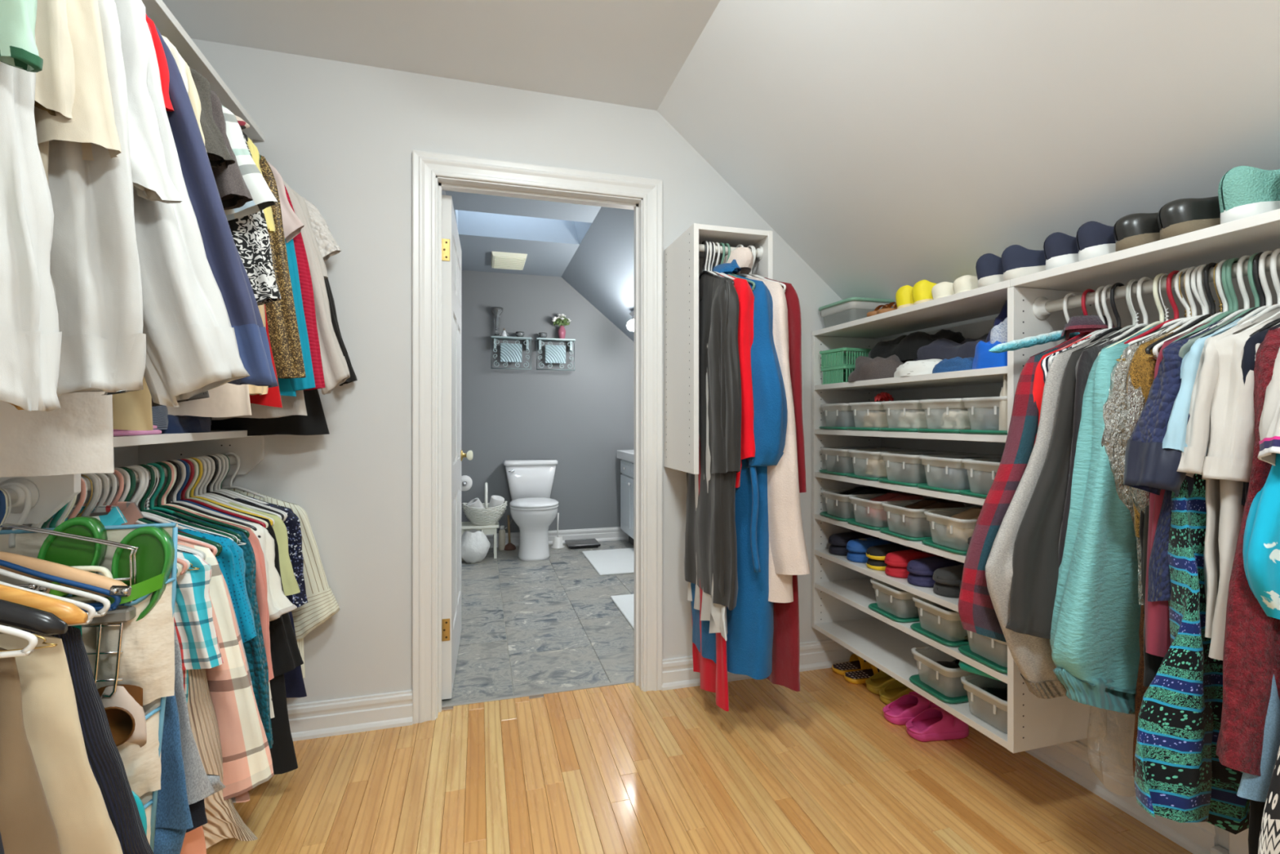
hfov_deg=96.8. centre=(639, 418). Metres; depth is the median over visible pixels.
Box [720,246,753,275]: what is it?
hood
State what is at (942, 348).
trousers
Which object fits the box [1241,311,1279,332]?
hanger
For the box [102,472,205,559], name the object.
hanger
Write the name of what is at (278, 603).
blouse
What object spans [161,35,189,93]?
jacket
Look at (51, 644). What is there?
wire hanger
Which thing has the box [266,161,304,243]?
blouse
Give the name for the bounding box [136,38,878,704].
wall
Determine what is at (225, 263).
shirt
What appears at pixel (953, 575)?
slipper
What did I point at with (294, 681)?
dress
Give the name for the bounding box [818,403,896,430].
storage bin
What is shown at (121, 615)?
hanger
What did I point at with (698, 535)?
shirt
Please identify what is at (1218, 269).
hanger
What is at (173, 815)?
jeans
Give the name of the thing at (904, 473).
shoe
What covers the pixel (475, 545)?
trash bag
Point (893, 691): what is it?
clog
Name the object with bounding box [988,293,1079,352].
hanger
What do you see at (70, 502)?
hanger
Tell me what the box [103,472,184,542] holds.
hanger
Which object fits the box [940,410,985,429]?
shoe
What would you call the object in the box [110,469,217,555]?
hanger
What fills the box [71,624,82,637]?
trousers
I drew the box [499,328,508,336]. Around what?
angel figurine
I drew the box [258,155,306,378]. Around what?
shirt
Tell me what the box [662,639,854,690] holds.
baseboard
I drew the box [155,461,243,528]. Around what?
hanger
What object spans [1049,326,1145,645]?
jacket
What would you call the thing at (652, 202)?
trim
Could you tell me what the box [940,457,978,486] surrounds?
shoe
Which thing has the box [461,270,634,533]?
wall
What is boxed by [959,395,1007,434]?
storage bin
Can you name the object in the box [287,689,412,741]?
baseboard
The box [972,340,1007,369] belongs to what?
shirt
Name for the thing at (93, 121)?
shirt
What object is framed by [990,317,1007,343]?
scarf
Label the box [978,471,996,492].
shoe
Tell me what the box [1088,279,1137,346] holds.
hanger
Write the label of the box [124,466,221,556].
hanger
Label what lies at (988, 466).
storage bin
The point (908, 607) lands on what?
shoe
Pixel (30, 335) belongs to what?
shirt
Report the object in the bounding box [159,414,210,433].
trousers
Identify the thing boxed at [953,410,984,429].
shoe
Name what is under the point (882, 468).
shoe
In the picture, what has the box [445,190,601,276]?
ceiling
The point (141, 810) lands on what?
slipper
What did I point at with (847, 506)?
shoe
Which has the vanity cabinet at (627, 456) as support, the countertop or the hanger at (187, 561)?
the countertop
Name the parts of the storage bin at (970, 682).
lid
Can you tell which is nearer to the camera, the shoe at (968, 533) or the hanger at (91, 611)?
the hanger at (91, 611)
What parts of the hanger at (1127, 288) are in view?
frame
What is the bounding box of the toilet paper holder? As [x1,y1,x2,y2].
[461,475,472,490]
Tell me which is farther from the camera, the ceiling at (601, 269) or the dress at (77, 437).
the ceiling at (601, 269)
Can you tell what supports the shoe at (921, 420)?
in the storage bin at (908, 404)
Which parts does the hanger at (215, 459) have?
frame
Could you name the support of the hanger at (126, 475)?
hanging from the unit at (50, 493)
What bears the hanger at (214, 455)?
hanging from the unit at (50, 493)
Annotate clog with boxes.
[865,670,906,694]
[879,680,915,704]
[882,691,937,724]
[905,704,968,742]
[1113,212,1159,251]
[1157,195,1220,239]
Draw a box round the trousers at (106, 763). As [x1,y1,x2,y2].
[1,624,153,853]
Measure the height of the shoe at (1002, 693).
0.064 m
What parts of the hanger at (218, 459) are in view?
frame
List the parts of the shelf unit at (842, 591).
panel, shelf, shelf, shelf, shelf, shelf, shelf, shelf, shelf, rail, panel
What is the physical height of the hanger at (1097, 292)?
0.228 m
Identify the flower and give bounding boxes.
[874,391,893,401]
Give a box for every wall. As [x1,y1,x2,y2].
[1,484,136,529]
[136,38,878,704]
[441,190,445,195]
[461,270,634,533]
[878,313,1228,850]
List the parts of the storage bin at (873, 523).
lid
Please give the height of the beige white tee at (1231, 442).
0.681 m
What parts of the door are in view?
panel, panel, panel, panel, panel, panel, knob, porcelain knob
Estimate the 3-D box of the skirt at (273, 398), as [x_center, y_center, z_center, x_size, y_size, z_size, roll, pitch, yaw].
[-1.319,-0.399,1.614,0.528,0.732,0.068,0,0,-16]
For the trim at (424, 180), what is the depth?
2.18 m
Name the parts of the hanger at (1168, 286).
frame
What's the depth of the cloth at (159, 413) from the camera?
1.41 m
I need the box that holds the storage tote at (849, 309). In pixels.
[817,297,894,328]
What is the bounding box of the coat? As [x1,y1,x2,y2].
[248,304,268,395]
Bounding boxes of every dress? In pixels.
[0,391,114,476]
[111,377,153,430]
[168,518,213,529]
[211,390,306,419]
[235,497,306,697]
[687,273,727,640]
[1133,473,1249,834]
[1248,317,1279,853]
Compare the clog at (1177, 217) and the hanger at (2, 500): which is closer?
the hanger at (2, 500)
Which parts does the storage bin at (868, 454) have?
lid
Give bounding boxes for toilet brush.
[551,512,564,548]
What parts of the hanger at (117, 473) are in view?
frame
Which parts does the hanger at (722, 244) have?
frame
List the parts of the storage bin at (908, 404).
lid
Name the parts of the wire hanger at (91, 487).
frame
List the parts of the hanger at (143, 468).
frame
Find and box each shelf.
[113,430,262,447]
[141,0,264,141]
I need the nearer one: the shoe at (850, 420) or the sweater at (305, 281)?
the sweater at (305, 281)
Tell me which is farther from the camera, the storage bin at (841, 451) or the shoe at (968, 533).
the storage bin at (841, 451)
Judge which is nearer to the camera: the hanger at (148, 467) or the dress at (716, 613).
the hanger at (148, 467)
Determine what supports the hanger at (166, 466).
hanging from the unit at (50, 493)
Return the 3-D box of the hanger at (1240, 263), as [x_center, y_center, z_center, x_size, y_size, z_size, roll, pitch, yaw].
[1.315,-0.240,1.230,0.421,0.228,0.009,0,0,-16]
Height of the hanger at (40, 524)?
0.228 m
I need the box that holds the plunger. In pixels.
[504,515,515,550]
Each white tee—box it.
[292,189,328,278]
[1201,312,1279,660]
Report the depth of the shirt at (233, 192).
1.34 m
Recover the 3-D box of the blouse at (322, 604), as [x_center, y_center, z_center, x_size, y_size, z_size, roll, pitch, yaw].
[-1.365,0.586,1.984,0.571,0.689,0.069,0,0,-16]
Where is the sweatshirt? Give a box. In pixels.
[985,330,1117,698]
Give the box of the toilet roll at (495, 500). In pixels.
[488,494,504,511]
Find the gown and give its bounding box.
[691,273,728,711]
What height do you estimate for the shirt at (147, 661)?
0.777 m
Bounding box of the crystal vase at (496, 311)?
[491,306,502,336]
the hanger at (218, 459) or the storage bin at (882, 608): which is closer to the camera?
the hanger at (218, 459)
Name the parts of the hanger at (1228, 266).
frame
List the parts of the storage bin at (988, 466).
lid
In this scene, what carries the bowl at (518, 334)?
on the shelf at (512, 353)
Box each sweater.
[142,517,256,643]
[277,238,315,396]
[284,185,325,390]
[867,328,965,360]
[1049,324,1173,714]
[1101,324,1182,604]
[1144,318,1223,657]
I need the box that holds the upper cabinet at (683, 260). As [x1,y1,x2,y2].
[663,222,773,474]
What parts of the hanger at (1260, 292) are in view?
frame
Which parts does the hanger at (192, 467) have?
frame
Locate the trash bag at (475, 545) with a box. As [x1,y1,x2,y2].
[461,528,490,563]
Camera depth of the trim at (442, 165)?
2.30 m
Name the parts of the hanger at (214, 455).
frame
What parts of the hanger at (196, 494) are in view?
frame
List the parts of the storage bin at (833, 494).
lid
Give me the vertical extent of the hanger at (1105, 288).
0.228 m
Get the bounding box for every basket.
[462,482,507,524]
[819,347,871,369]
[821,365,855,384]
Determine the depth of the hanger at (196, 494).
1.74 m
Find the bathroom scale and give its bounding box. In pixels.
[564,537,600,549]
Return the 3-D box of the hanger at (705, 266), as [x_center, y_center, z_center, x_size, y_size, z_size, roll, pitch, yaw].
[0.253,-0.572,2.197,0.010,0.228,0.421,0,0,-14]
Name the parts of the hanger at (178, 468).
frame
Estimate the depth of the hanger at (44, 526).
1.12 m
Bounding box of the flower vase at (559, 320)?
[551,313,570,338]
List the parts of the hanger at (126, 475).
frame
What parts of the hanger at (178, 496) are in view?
frame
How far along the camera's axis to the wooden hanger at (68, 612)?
0.90 m
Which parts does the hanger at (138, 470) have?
frame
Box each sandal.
[26,515,107,597]
[97,684,146,746]
[106,525,174,621]
[831,653,871,675]
[844,661,880,684]
[866,303,894,316]
[876,302,897,314]
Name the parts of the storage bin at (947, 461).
lid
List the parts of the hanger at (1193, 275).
frame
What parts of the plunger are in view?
handle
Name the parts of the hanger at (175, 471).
frame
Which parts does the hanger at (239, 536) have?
frame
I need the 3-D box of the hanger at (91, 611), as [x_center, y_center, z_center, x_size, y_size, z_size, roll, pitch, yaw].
[-1.116,0.230,0.895,0.421,0.228,0.009,0,0,-16]
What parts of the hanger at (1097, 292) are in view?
frame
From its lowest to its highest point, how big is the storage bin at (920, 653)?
0.116 m
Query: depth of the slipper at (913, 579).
2.05 m
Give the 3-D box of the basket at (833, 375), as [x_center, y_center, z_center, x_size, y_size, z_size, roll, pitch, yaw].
[0.954,-0.194,2.561,0.214,0.075,0.170,0,0,-19]
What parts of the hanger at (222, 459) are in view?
frame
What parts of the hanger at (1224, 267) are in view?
frame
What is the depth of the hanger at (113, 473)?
1.31 m
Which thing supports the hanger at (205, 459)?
hanging from the unit at (50, 493)
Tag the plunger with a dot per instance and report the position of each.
(509, 546)
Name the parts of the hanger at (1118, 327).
frame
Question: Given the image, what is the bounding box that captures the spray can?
[498,524,505,550]
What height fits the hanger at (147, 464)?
0.228 m
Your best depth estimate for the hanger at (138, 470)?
1.41 m
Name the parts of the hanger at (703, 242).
frame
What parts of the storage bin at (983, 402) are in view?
lid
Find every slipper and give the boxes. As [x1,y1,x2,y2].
[131,790,146,835]
[828,531,879,546]
[828,544,848,555]
[846,537,899,552]
[846,551,868,562]
[866,542,922,559]
[866,557,887,570]
[884,549,942,567]
[884,564,909,577]
[906,555,964,575]
[906,572,935,586]
[933,564,964,585]
[933,581,959,597]
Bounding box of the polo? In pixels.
[1257,346,1279,465]
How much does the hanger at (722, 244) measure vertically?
0.228 m
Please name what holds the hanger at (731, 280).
hanging from the upper cabinet at (683, 260)
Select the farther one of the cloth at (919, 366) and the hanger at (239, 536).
the cloth at (919, 366)
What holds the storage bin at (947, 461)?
on the shelf unit at (842, 591)
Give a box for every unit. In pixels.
[0,0,264,524]
[811,280,1106,753]
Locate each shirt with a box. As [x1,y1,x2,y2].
[0,0,43,72]
[0,39,62,411]
[0,481,177,851]
[34,0,75,119]
[34,0,121,186]
[46,505,223,704]
[48,0,146,396]
[73,501,274,802]
[114,0,182,203]
[133,22,249,407]
[146,15,278,387]
[173,622,225,832]
[190,67,235,168]
[210,89,253,209]
[220,505,303,774]
[226,501,300,595]
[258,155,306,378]
[684,273,728,605]
[698,274,741,610]
[848,354,913,382]
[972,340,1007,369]
[1005,328,1129,639]
[1040,332,1102,384]
[1123,317,1233,601]
[1162,312,1258,455]
[1216,325,1279,775]
[1242,453,1279,619]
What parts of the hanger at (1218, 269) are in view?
frame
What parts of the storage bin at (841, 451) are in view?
lid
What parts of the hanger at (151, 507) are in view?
frame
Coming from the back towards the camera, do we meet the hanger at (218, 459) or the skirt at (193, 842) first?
the hanger at (218, 459)
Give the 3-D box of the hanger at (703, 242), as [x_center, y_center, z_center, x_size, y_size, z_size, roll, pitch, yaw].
[0.246,-0.572,2.195,0.009,0.228,0.421,0,0,-16]
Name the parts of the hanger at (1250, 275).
frame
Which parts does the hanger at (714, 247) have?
frame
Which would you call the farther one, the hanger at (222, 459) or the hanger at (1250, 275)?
the hanger at (222, 459)
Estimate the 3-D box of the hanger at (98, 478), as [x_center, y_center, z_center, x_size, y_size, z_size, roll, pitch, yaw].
[-1.215,0.230,1.245,0.421,0.228,0.009,0,0,-18]
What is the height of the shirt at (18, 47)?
0.699 m
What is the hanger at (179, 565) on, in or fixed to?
hanging from the unit at (50, 493)
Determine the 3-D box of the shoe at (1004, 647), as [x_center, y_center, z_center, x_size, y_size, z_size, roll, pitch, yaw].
[1.229,0.715,1.775,0.231,0.064,0.071,0,0,-16]
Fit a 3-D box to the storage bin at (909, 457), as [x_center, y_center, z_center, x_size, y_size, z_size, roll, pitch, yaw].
[1.104,0.188,2.178,0.330,0.116,0.198,0,0,-18]
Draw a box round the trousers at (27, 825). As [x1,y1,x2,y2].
[0,647,61,853]
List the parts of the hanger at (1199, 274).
frame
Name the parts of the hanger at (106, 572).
frame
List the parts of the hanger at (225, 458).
frame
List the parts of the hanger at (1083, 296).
frame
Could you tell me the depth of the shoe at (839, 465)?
2.56 m
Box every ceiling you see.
[161,0,720,111]
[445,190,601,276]
[561,206,634,342]
[657,0,1279,307]
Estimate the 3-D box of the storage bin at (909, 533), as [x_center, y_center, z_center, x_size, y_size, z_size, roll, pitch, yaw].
[1.107,0.383,2.168,0.330,0.116,0.198,0,0,-14]
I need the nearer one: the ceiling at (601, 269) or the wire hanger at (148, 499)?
the wire hanger at (148, 499)
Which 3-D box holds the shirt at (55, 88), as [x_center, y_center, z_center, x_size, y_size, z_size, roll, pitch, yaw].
[-1.081,-0.519,0.786,0.474,0.669,0.075,0,0,-16]
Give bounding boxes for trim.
[412,150,435,724]
[413,150,662,199]
[435,176,642,718]
[441,680,634,709]
[642,179,662,691]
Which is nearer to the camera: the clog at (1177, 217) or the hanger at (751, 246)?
the clog at (1177, 217)
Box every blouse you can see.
[145,13,174,111]
[155,510,273,748]
[170,509,274,682]
[177,544,257,848]
[206,509,297,718]
[222,105,277,221]
[227,133,280,305]
[227,488,339,677]
[246,137,275,233]
[247,495,307,607]
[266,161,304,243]
[283,181,350,395]
[302,196,341,262]
[1178,315,1239,358]
[1240,321,1279,506]
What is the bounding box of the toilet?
[503,458,559,561]
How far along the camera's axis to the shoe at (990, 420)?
1.80 m
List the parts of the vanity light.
bulb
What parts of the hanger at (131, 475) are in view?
frame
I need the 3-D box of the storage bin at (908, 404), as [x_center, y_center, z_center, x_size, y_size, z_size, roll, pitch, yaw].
[1.105,-0.010,2.173,0.330,0.116,0.198,0,0,-17]
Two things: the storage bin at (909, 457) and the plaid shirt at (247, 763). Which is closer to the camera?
the plaid shirt at (247, 763)
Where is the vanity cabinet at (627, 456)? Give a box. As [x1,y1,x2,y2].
[617,449,634,546]
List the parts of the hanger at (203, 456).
frame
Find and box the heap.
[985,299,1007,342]
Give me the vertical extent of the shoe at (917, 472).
0.096 m
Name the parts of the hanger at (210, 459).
frame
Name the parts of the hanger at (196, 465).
frame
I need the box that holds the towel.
[113,425,161,435]
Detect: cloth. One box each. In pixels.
[151,404,168,429]
[893,359,942,377]
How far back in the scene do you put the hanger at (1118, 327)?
1.47 m
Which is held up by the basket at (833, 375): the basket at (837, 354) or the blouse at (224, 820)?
the basket at (837, 354)
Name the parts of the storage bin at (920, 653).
lid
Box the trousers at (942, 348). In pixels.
[913,333,988,360]
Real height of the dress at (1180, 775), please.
1.023 m
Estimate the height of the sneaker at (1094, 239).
0.105 m
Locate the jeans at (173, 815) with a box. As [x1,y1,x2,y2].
[153,693,193,853]
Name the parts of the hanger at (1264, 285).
frame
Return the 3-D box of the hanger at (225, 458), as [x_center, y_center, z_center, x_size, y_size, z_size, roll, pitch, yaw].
[-1.395,0.230,1.882,0.421,0.228,0.009,0,0,-19]
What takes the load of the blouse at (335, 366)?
hanging from the hanger
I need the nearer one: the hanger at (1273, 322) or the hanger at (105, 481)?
the hanger at (1273, 322)
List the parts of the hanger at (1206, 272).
frame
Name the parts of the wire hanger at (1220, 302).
frame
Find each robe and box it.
[690,259,787,679]
[720,246,809,602]
[726,274,755,487]
[764,277,806,691]
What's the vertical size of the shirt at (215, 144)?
0.669 m
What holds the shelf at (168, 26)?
attached to the unit at (50, 493)
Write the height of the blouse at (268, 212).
0.619 m
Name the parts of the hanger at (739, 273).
frame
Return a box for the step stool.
[461,520,499,560]
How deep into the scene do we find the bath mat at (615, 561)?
4.62 m
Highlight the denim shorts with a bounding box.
[932,356,973,373]
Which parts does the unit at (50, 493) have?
rod, rail, rod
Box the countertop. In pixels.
[617,449,634,462]
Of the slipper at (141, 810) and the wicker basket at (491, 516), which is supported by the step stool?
the wicker basket at (491, 516)
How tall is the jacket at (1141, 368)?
0.774 m
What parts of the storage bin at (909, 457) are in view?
lid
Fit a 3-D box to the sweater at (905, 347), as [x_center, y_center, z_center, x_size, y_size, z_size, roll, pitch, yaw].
[1.135,-0.292,2.299,0.228,0.122,0.430,0,0,-22]
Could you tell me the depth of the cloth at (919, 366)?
2.04 m
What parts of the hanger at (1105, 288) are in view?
frame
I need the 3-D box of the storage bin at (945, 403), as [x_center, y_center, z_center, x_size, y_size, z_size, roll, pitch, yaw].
[1.159,-0.010,1.981,0.330,0.116,0.198,0,0,-17]
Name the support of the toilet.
on the floor
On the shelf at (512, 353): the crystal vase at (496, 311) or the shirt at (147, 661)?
the crystal vase at (496, 311)
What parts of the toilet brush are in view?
handle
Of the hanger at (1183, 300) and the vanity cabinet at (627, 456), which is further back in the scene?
the vanity cabinet at (627, 456)
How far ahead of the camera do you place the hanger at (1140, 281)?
1.41 m
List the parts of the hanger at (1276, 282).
frame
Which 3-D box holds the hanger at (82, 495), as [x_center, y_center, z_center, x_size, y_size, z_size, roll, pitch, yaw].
[-1.201,0.230,1.196,0.421,0.228,0.009,0,0,-16]
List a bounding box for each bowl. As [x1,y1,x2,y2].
[515,331,524,337]
[537,332,546,337]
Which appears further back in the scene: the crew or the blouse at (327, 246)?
the blouse at (327, 246)
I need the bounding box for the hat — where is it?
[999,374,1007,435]
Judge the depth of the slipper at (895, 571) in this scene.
2.16 m
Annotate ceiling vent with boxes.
[490,251,527,270]
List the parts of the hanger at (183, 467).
frame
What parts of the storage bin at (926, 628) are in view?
lid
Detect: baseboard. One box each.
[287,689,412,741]
[484,526,628,547]
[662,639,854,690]
[1025,740,1218,853]
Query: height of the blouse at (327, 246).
0.619 m
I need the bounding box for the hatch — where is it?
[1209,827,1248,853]
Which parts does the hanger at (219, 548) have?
frame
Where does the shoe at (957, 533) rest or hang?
in the storage bin at (959, 546)
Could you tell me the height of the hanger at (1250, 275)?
0.228 m
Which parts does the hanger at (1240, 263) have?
frame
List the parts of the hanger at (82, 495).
frame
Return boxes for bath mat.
[582,547,634,575]
[610,593,634,629]
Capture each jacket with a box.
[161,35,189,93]
[182,58,206,150]
[324,277,357,386]
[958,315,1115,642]
[1032,334,1091,445]
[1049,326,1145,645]
[1126,319,1204,537]
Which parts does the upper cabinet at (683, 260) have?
panel, rail, rod, panel, panel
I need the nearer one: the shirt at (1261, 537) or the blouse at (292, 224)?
the shirt at (1261, 537)
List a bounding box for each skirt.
[151,390,209,406]
[166,382,251,417]
[180,825,206,853]
[210,388,329,435]
[249,304,282,407]
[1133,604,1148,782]
[1236,674,1279,801]
[1257,746,1279,853]
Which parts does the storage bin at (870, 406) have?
lid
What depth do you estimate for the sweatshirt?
1.38 m
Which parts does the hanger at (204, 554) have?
frame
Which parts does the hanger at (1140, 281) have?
frame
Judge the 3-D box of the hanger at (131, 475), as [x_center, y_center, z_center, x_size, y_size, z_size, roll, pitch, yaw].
[-1.249,0.230,1.367,0.421,0.228,0.009,0,0,-16]
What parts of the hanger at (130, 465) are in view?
frame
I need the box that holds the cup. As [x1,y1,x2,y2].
[504,542,515,550]
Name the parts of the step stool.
leg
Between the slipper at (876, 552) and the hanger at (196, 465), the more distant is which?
the slipper at (876, 552)
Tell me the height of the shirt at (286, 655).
0.840 m
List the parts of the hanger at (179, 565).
frame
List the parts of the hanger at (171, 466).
frame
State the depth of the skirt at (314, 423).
1.94 m
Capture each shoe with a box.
[834,456,848,471]
[834,486,875,510]
[835,412,846,426]
[842,412,864,426]
[843,488,889,512]
[844,456,866,472]
[862,412,900,427]
[865,459,879,475]
[865,492,910,517]
[874,412,899,427]
[875,459,902,476]
[877,494,924,520]
[888,595,900,610]
[895,284,913,309]
[897,411,943,428]
[897,599,950,615]
[898,453,933,480]
[899,498,947,526]
[908,463,944,482]
[911,280,936,304]
[911,411,942,428]
[912,501,964,530]
[926,658,959,683]
[933,610,955,632]
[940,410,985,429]
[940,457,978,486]
[943,675,1001,693]
[946,506,982,538]
[948,620,982,639]
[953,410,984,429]
[956,468,983,488]
[963,515,978,542]
[975,253,1003,288]
[976,686,1007,713]
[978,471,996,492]
[980,635,1002,654]
[982,409,999,430]
[1000,244,1045,281]
[1000,644,1007,662]
[1000,700,1007,724]
[1217,165,1279,224]
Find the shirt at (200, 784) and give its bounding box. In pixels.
[173,622,225,832]
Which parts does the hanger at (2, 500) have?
frame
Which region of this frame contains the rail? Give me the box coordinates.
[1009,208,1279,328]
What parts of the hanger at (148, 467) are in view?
frame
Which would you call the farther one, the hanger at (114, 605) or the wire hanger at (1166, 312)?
the wire hanger at (1166, 312)
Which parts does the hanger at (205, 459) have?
frame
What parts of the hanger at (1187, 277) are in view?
frame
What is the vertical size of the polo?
0.644 m
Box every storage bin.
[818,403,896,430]
[818,446,901,475]
[819,488,900,521]
[846,401,932,431]
[846,448,934,480]
[846,493,936,530]
[868,577,953,622]
[878,450,976,486]
[879,400,974,431]
[879,499,980,541]
[909,645,1007,703]
[910,595,981,646]
[916,453,1002,493]
[917,398,999,433]
[921,508,977,555]
[958,457,1001,498]
[958,631,1007,673]
[958,660,1007,714]
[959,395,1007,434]
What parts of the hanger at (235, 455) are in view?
frame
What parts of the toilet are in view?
tank, tank lid, seat, bowl, seat lid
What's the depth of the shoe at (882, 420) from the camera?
2.29 m
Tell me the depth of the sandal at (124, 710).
1.04 m
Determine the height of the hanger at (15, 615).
0.212 m
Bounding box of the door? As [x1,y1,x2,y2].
[441,195,473,699]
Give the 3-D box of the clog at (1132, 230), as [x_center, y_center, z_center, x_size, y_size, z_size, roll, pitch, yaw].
[1.299,-0.452,1.362,0.276,0.088,0.093,0,0,13]
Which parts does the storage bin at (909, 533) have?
lid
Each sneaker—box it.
[1043,231,1078,270]
[1075,221,1115,261]
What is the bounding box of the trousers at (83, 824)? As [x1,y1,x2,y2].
[0,631,123,853]
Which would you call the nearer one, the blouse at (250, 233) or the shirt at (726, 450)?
the blouse at (250, 233)
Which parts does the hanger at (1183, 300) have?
frame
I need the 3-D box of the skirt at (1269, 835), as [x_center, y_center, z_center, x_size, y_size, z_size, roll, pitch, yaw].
[1.266,0.403,0.996,0.622,1.085,0.060,0,0,-16]
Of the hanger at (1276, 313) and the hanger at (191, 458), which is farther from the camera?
the hanger at (191, 458)
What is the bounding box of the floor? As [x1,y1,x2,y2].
[206,539,1193,853]
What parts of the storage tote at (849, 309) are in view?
lid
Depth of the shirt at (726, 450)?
1.99 m
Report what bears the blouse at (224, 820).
hanging from the hanger at (105, 481)
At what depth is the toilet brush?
5.12 m
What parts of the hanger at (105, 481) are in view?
frame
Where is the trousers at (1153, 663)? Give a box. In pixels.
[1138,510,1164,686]
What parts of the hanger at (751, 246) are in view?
frame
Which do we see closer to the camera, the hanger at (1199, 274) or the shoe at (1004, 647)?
the hanger at (1199, 274)
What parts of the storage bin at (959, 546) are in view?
lid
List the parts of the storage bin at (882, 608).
lid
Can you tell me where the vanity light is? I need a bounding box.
[626,308,634,331]
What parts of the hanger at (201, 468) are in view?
frame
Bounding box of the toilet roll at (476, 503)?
[466,497,484,514]
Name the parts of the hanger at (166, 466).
frame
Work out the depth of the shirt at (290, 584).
1.80 m
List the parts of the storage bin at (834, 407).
lid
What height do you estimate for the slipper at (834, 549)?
0.047 m
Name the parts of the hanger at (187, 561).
frame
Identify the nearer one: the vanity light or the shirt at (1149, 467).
the shirt at (1149, 467)
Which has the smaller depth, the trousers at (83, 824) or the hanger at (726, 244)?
the trousers at (83, 824)
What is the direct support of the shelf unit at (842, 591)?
attached to the wall at (1117, 744)
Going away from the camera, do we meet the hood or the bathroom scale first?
the hood
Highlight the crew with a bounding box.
[1177,307,1279,638]
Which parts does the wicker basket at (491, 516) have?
handle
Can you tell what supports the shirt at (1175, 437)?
hanging from the hanger at (1264, 285)
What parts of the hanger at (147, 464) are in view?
frame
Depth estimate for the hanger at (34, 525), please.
1.09 m
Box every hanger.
[0,486,139,697]
[0,488,113,601]
[0,489,124,607]
[0,551,126,596]
[0,559,120,612]
[0,568,110,617]
[0,581,95,629]
[0,583,88,624]
[0,599,67,635]
[0,624,37,657]
[0,633,57,651]
[31,523,39,527]
[36,522,43,528]
[40,515,53,528]
[48,502,177,573]
[55,497,178,574]
[60,495,182,577]
[67,477,187,574]
[75,476,190,573]
[76,474,199,570]
[80,473,98,516]
[82,472,204,559]
[87,473,199,555]
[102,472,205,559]
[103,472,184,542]
[109,472,186,543]
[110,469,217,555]
[114,467,217,556]
[117,466,222,555]
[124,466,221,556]
[125,466,211,534]
[129,465,208,533]
[131,464,237,542]
[134,465,233,540]
[144,462,220,526]
[144,464,238,542]
[145,464,246,545]
[148,462,249,537]
[154,462,241,544]
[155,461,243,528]
[164,461,253,532]
[165,459,253,525]
[165,460,257,530]
[170,459,250,521]
[176,459,239,519]
[179,458,266,528]
[180,457,268,528]
[189,457,246,514]
[190,457,273,525]
[193,456,260,511]
[193,457,274,527]
[201,456,266,513]
[202,455,281,519]
[205,454,285,520]
[206,455,283,519]
[213,453,287,521]
[213,454,284,519]
[217,453,269,503]
[220,453,272,504]
[222,452,271,498]
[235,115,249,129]
[241,130,248,142]
[698,240,725,301]
[704,241,727,280]
[707,241,723,277]
[710,241,734,284]
[711,241,735,279]
[715,242,730,276]
[719,242,755,290]
[724,243,746,278]
[736,244,751,276]
[746,244,786,292]
[749,245,763,277]
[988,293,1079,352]
[1041,288,1094,353]
[1048,284,1112,366]
[1060,285,1108,349]
[1069,282,1124,350]
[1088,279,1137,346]
[1097,273,1167,355]
[1097,273,1168,361]
[1101,276,1151,344]
[1115,271,1186,361]
[1121,271,1191,360]
[1124,270,1179,343]
[1127,266,1196,354]
[1128,264,1212,345]
[1129,280,1138,325]
[1145,262,1216,354]
[1149,262,1222,358]
[1150,267,1193,333]
[1152,259,1228,359]
[1155,263,1208,339]
[1171,257,1239,342]
[1180,258,1235,336]
[1191,255,1250,336]
[1200,252,1267,337]
[1205,253,1259,333]
[1216,250,1272,332]
[1222,248,1279,333]
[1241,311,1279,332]
[1248,318,1279,336]
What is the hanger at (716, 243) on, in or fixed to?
hanging from the upper cabinet at (683, 260)
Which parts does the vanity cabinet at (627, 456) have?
panel, moulding, drawer, door, door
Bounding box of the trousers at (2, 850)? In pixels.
[0,831,4,853]
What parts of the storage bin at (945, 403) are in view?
lid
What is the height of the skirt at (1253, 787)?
0.865 m
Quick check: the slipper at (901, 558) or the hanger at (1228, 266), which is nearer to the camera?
the hanger at (1228, 266)
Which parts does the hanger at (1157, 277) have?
frame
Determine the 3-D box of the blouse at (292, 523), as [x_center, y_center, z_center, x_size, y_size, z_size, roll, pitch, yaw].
[-1.383,0.538,1.894,0.496,0.594,0.062,0,0,-17]
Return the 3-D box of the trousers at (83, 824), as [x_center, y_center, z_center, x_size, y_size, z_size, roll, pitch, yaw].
[-1.113,0.584,0.859,0.603,0.508,0.096,0,0,-16]

